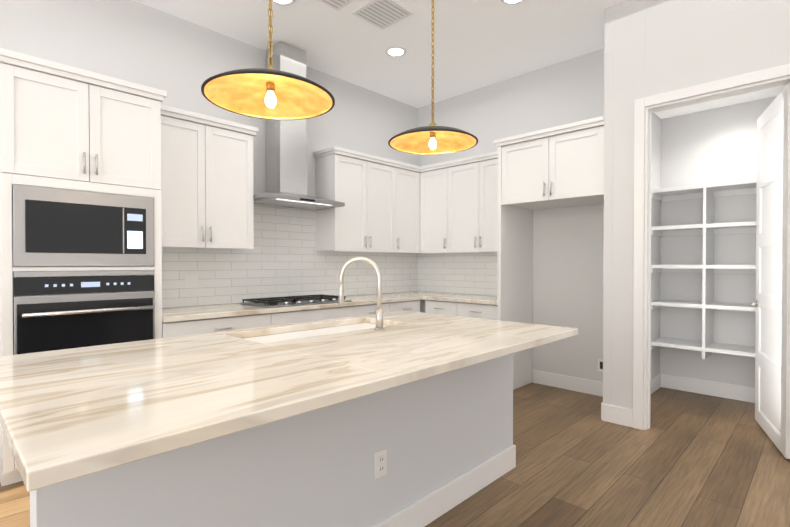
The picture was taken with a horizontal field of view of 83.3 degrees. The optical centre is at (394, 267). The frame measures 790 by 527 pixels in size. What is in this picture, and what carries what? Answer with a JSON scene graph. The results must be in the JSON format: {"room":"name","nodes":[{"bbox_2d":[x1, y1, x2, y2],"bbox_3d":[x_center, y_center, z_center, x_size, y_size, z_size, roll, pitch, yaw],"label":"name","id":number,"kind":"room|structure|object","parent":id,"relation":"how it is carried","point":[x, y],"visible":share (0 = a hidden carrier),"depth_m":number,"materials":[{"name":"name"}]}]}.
{"room":"kitchen","nodes":[
{"label":"kitchen","id":0,"kind":"room"},
{"bbox_2d":[0,0,417,308],"bbox_3d":[-2.557,-0.421,3.075,0.120,3.350,8.320,1,1,44],"label":"wall","id":1,"kind":"structure","parent":0,"point":[180,61],"depth_m":3.73,"materials":[{"name":"white paint"}]},
{"bbox_2d":[161,109,256,248],"bbox_3d":[-1.643,-0.678,3.686,0.333,1.013,0.840,1,1,44],"label":"upper cabinet","id":2,"kind":"object","parent":1,"relation":"attached to","point":[207,201],"depth_m":3.58,"materials":[{"name":"white wood"}]},
{"bbox_2d":[253,41,344,209],"bbox_3d":[-0.976,-1.354,4.239,0.490,1.502,0.882,1,1,44],"label":"range hood","id":3,"kind":"object","parent":1,"relation":"attached to","point":[285,163],"visible":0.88,"depth_m":4.21,"materials":[{"name":"silver metal"}]},
{"bbox_2d":[335,272,339,282],"bbox_3d":[-0.629,0.106,4.958,0.006,0.116,0.110,1,1,44],"label":"outlet","id":4,"kind":"object","parent":1,"relation":"attached to","point":[337,274],"visible":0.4,"depth_m":4.94,"materials":[{"name":"white plastic"}]},
{"bbox_2d":[313,149,392,252],"bbox_3d":[-0.403,-0.691,4.963,0.333,1.013,0.938,1,1,44],"label":"upper cabinet","id":5,"kind":"object","parent":1,"relation":"attached to","point":[364,184],"depth_m":4.72,"materials":[{"name":"white wood"}]},
{"bbox_2d":[393,161,420,252],"bbox_3d":[0.043,-0.695,5.379,0.393,1.013,0.519,1,1,44],"label":"upper cabinet","id":6,"kind":"object","parent":1,"relation":"attached to","point":[406,178],"depth_m":5.29,"materials":[{"name":"white wood"}]},
{"bbox_2d":[134,0,626,107],"bbox_3d":[0.654,-2.100,0.395,8.440,0.060,9.210,1,1,44],"label":"ceiling","id":7,"kind":"structure","parent":0,"point":[478,44],"depth_m":4.04,"materials":[{"name":"white paint"}]},
{"bbox_2d":[201,0,334,119],"bbox_3d":[-0.497,-1.362,1.771,0.510,1.441,0.510,1,1,44],"label":"pendant light","id":8,"kind":"object","parent":7,"relation":"hanging from","point":[270,93],"visible":1,"depth_m":1.82,"materials":[{"name":"gold metal"}]},
{"bbox_2d":[272,0,294,5],"bbox_3d":[-0.879,-2.095,3.452,0.210,0.008,0.210,1,1,44],"label":"recessed light","id":9,"kind":"object","parent":7,"relation":"in","point":[284,2],"visible":1,"depth_m":3.51,"materials":[{"name":"white"}]},
{"bbox_2d":[318,0,353,10],"bbox_3d":[-0.462,-2.094,3.409,0.300,0.010,0.300,1,1,44],"label":"ceiling vent","id":10,"kind":"object","parent":7,"relation":"in","point":[337,5],"visible":1,"depth_m":3.52,"materials":[{"name":"white metal"}]},
{"bbox_2d":[352,0,412,29],"bbox_3d":[-0.105,-2.096,3.661,0.360,0.010,0.360,1,1,44],"label":"ceiling vent","id":11,"kind":"object","parent":7,"relation":"in","point":[382,14],"visible":1,"depth_m":3.65,"materials":[{"name":"white metal"}]},
{"bbox_2d":[385,46,406,56],"bbox_3d":[0.009,-2.104,4.331,0.210,0.008,0.210,1,1,44],"label":"recessed light","id":12,"kind":"object","parent":7,"relation":"in","point":[395,51],"visible":1,"depth_m":4.33,"materials":[{"name":"white plastic"}]},
{"bbox_2d":[388,0,477,154],"bbox_3d":[0.216,-1.385,2.534,0.510,1.411,0.510,1,1,44],"label":"pendant light","id":13,"kind":"object","parent":7,"relation":"hanging from","point":[432,138],"visible":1,"depth_m":2.59,"materials":[{"name":"gold metal"}]},
{"bbox_2d":[501,0,524,4],"bbox_3d":[0.924,-2.095,3.443,0.210,0.008,0.210,1,1,44],"label":"recessed light","id":14,"kind":"object","parent":7,"relation":"in","point":[510,2],"visible":1,"depth_m":3.50,"materials":[{"name":"white"}]},
{"bbox_2d":[0,382,789,526],"bbox_3d":[0.654,1.309,0.427,8.440,0.060,9.210,1,1,44],"label":"floor","id":15,"kind":"structure","parent":0,"point":[689,459],"depth_m":2.73,"materials":[{"name":"brown wood"}]},
{"bbox_2d":[0,48,166,486],"bbox_3d":[-2.095,0.018,2.964,0.701,2.472,0.890,1,1,44],"label":"tall cabinet","id":16,"kind":"object","parent":15,"relation":"on","point":[80,218],"visible":0.71,"depth_m":2.71,"materials":[{"name":"white wood"}]},
{"bbox_2d":[162,313,280,337],"bbox_3d":[-1.520,0.811,3.623,0.618,0.874,0.900,1,1,44],"label":"base cabinet","id":17,"kind":"object","parent":15,"relation":"on","point":[219,324],"depth_m":3.36,"materials":[{"name":"white wood"}]},
{"bbox_2d":[30,355,515,526],"bbox_3d":[-0.418,0.823,2.286,0.983,0.874,2.378,1,1,44],"label":"kitchen island","id":18,"kind":"object","parent":15,"relation":"on","point":[404,419],"depth_m":1.79,"materials":[{"name":"white paint"}]},
{"bbox_2d":[0,331,395,494],"bbox_3d":[-0.808,0.374,1.594,1.345,0.038,0.940,1,1,44],"label":"island countertop","id":19,"kind":"structure","parent":18,"relation":"on","point":[72,415],"depth_m":1.26,"materials":[{"name":"beige stone"}]},
{"bbox_2d":[240,319,391,342],"bbox_3d":[-0.404,0.498,2.556,0.455,0.254,1.040,1,1,44],"label":"sink","id":20,"kind":"object","parent":19,"relation":"in","point":[301,332],"depth_m":2.63,"materials":[{"name":"white ceramic"}]},
{"bbox_2d":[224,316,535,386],"bbox_3d":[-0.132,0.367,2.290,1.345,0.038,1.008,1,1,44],"label":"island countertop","id":21,"kind":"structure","parent":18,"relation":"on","point":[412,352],"depth_m":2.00,"materials":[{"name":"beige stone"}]},
{"bbox_2d":[338,256,384,329],"bbox_3d":[-0.175,0.140,2.507,0.213,0.409,0.214,1,1,44],"label":"faucet","id":22,"kind":"object","parent":21,"relation":"on","point":[379,317],"visible":1,"depth_m":2.48,"materials":[{"name":"silver metal"}]},
{"bbox_2d":[281,305,360,324],"bbox_3d":[-0.938,0.805,4.222,0.618,0.874,1.011,1,1,44],"label":"base cabinet","id":23,"kind":"object","parent":15,"relation":"on","point":[306,315],"depth_m":4.03,"materials":[{"name":"white wood"}]},
{"bbox_2d":[361,301,420,315],"bbox_3d":[-0.303,0.799,4.876,0.618,0.874,1.050,1,1,44],"label":"base cabinet","id":24,"kind":"object","parent":15,"relation":"on","point":[394,306],"depth_m":4.74,"materials":[{"name":"white wood"}]},
{"bbox_2d":[421,301,532,388],"bbox_3d":[0.877,0.798,4.950,1.012,0.874,0.618,1,1,44],"label":"base cabinet","id":25,"kind":"object","parent":15,"relation":"on","point":[513,311],"depth_m":4.63,"materials":[{"name":"white wood"}]},
{"bbox_2d":[162,293,436,324],"bbox_3d":[-0.645,0.345,4.498,0.648,0.038,3.381,1,1,44],"label":"countertop","id":26,"kind":"structure","parent":25,"relation":"on","point":[183,312],"depth_m":3.74,"materials":[{"name":"beige stone"}]},
{"bbox_2d":[240,294,351,307],"bbox_3d":[-0.920,0.306,4.201,0.520,0.045,0.900,1,1,44],"label":"cooktop","id":27,"kind":"object","parent":26,"relation":"in","point":[272,302],"visible":1,"depth_m":4.07,"materials":[{"name":"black metal"}]},
{"bbox_2d":[421,293,528,304],"bbox_3d":[0.883,0.341,4.919,0.966,0.038,0.648,1,1,44],"label":"countertop","id":28,"kind":"structure","parent":25,"relation":"on","point":[469,298],"depth_m":4.70,"materials":[{"name":"beige stone"}]},
{"bbox_2d":[418,48,603,381],"bbox_3d":[1.280,-0.440,5.065,2.613,3.350,0.120,1,1,44],"label":"wall","id":29,"kind":"structure","parent":0,"point":[568,243],"depth_m":4.59,"materials":[{"name":"white paint"}]},
{"bbox_2d":[421,161,452,252],"bbox_3d":[0.570,-0.695,5.391,0.506,1.013,0.393,1,1,44],"label":"upper cabinet","id":30,"kind":"object","parent":29,"relation":"attached to","point":[436,180],"depth_m":5.28,"materials":[{"name":"white wood"}]},
{"bbox_2d":[453,153,532,252],"bbox_3d":[1.013,-0.691,5.003,0.911,1.013,0.333,1,1,44],"label":"upper cabinet","id":31,"kind":"object","parent":29,"relation":"attached to","point":[453,237],"depth_m":4.82,"materials":[{"name":"white wood"}]},
{"bbox_2d":[501,117,603,212],"bbox_3d":[1.602,-0.914,4.209,0.961,0.595,0.648,1,1,44],"label":"upper cabinet","id":32,"kind":"object","parent":29,"relation":"attached to","point":[554,168],"depth_m":3.96,"materials":[{"name":"white wood"}]},
{"bbox_2d":[533,370,602,396],"bbox_3d":[1.827,1.170,4.453,0.952,0.139,0.017,1,1,44],"label":"baseboard","id":33,"kind":"structure","parent":29,"relation":"attached to","point":[582,385],"depth_m":4.51,"materials":[{"name":"white wood"}]},
{"bbox_2d":[598,359,602,371],"bbox_3d":[2.005,0.942,4.284,0.100,0.120,0.007,1,1,44],"label":"outlet","id":34,"kind":"object","parent":29,"relation":"attached to","point":[600,364],"visible":0.5,"depth_m":4.30,"materials":[{"name":"white plastic"}]},
{"bbox_2d":[603,6,660,404],"bbox_3d":[2.272,-0.431,4.164,0.067,3.350,1.570,1,1,44],"label":"wall","id":35,"kind":"structure","parent":0,"point":[656,219],"depth_m":3.61,"materials":[{"name":"white paint"}]},
{"bbox_2d":[601,402,614,420],"bbox_3d":[1.916,1.176,3.867,0.021,0.139,0.656,1,1,44],"label":"baseboard","id":36,"kind":"structure","parent":35,"relation":"attached to","point":[607,411],"depth_m":3.60,"materials":[{"name":"white wood"}]},
{"bbox_2d":[615,373,661,419],"bbox_3d":[2.302,1.173,4.150,0.014,0.139,1.328,1,1,44],"label":"baseboard","id":37,"kind":"structure","parent":35,"relation":"attached to","point":[617,415],"depth_m":4.36,"materials":[{"name":"white wood"}]},
{"bbox_2d":[612,0,789,417],"bbox_3d":[3.772,-0.408,1.698,5.520,3.350,0.120,1,1,44],"label":"wall","id":38,"kind":"structure","parent":0,"point":[661,46],"depth_m":3.36,"materials":[{"name":"white paint"}]},
{"bbox_2d":[633,64,789,429],"bbox_3d":[2.277,-0.023,3.153,1.030,2.551,0.156,1,1,44],"label":"door frame","id":39,"kind":"structure","parent":38,"relation":"attached to","point":[643,111],"depth_m":3.42,"materials":[{"name":"white wood"}]},
{"bbox_2d":[749,83,789,458],"bbox_3d":[2.757,0.020,3.241,0.144,2.440,0.843,0,1,28],"label":"pantry door","id":40,"kind":"structure","parent":38,"relation":"in","point":[772,369],"depth_m":3.18,"materials":[{"name":"white wood"}]},
{"bbox_2d":[660,96,776,387],"bbox_3d":[3.318,-0.431,4.159,1.440,3.350,0.120,1,1,44],"label":"wall","id":41,"kind":"structure","parent":0,"point":[716,145],"depth_m":4.31,"materials":[{"name":"white paint"}]},
{"bbox_2d":[651,179,756,358],"bbox_3d":[3.091,0.034,4.016,1.312,1.582,0.404,1,1,44],"label":"pantry shelves","id":42,"kind":"object","parent":41,"relation":"attached to","point":[708,229],"visible":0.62,"depth_m":4.14,"materials":[{"name":"white wood"}]},
{"bbox_2d":[662,374,754,402],"bbox_3d":[3.226,1.173,4.168,1.260,0.139,0.017,1,1,44],"label":"baseboard","id":43,"kind":"structure","parent":41,"relation":"attached to","point":[724,390],"depth_m":4.32,"materials":[{"name":"white wood"}]},
{"bbox_2d":[655,85,786,118],"bbox_3d":[2.770,-1.816,3.667,1.318,0.569,1.328,1,1,44],"label":"ceiling","id":44,"kind":"structure","parent":0,"point":[736,99],"depth_m":4.13,"materials":[{"name":"white paint"}]}
]}

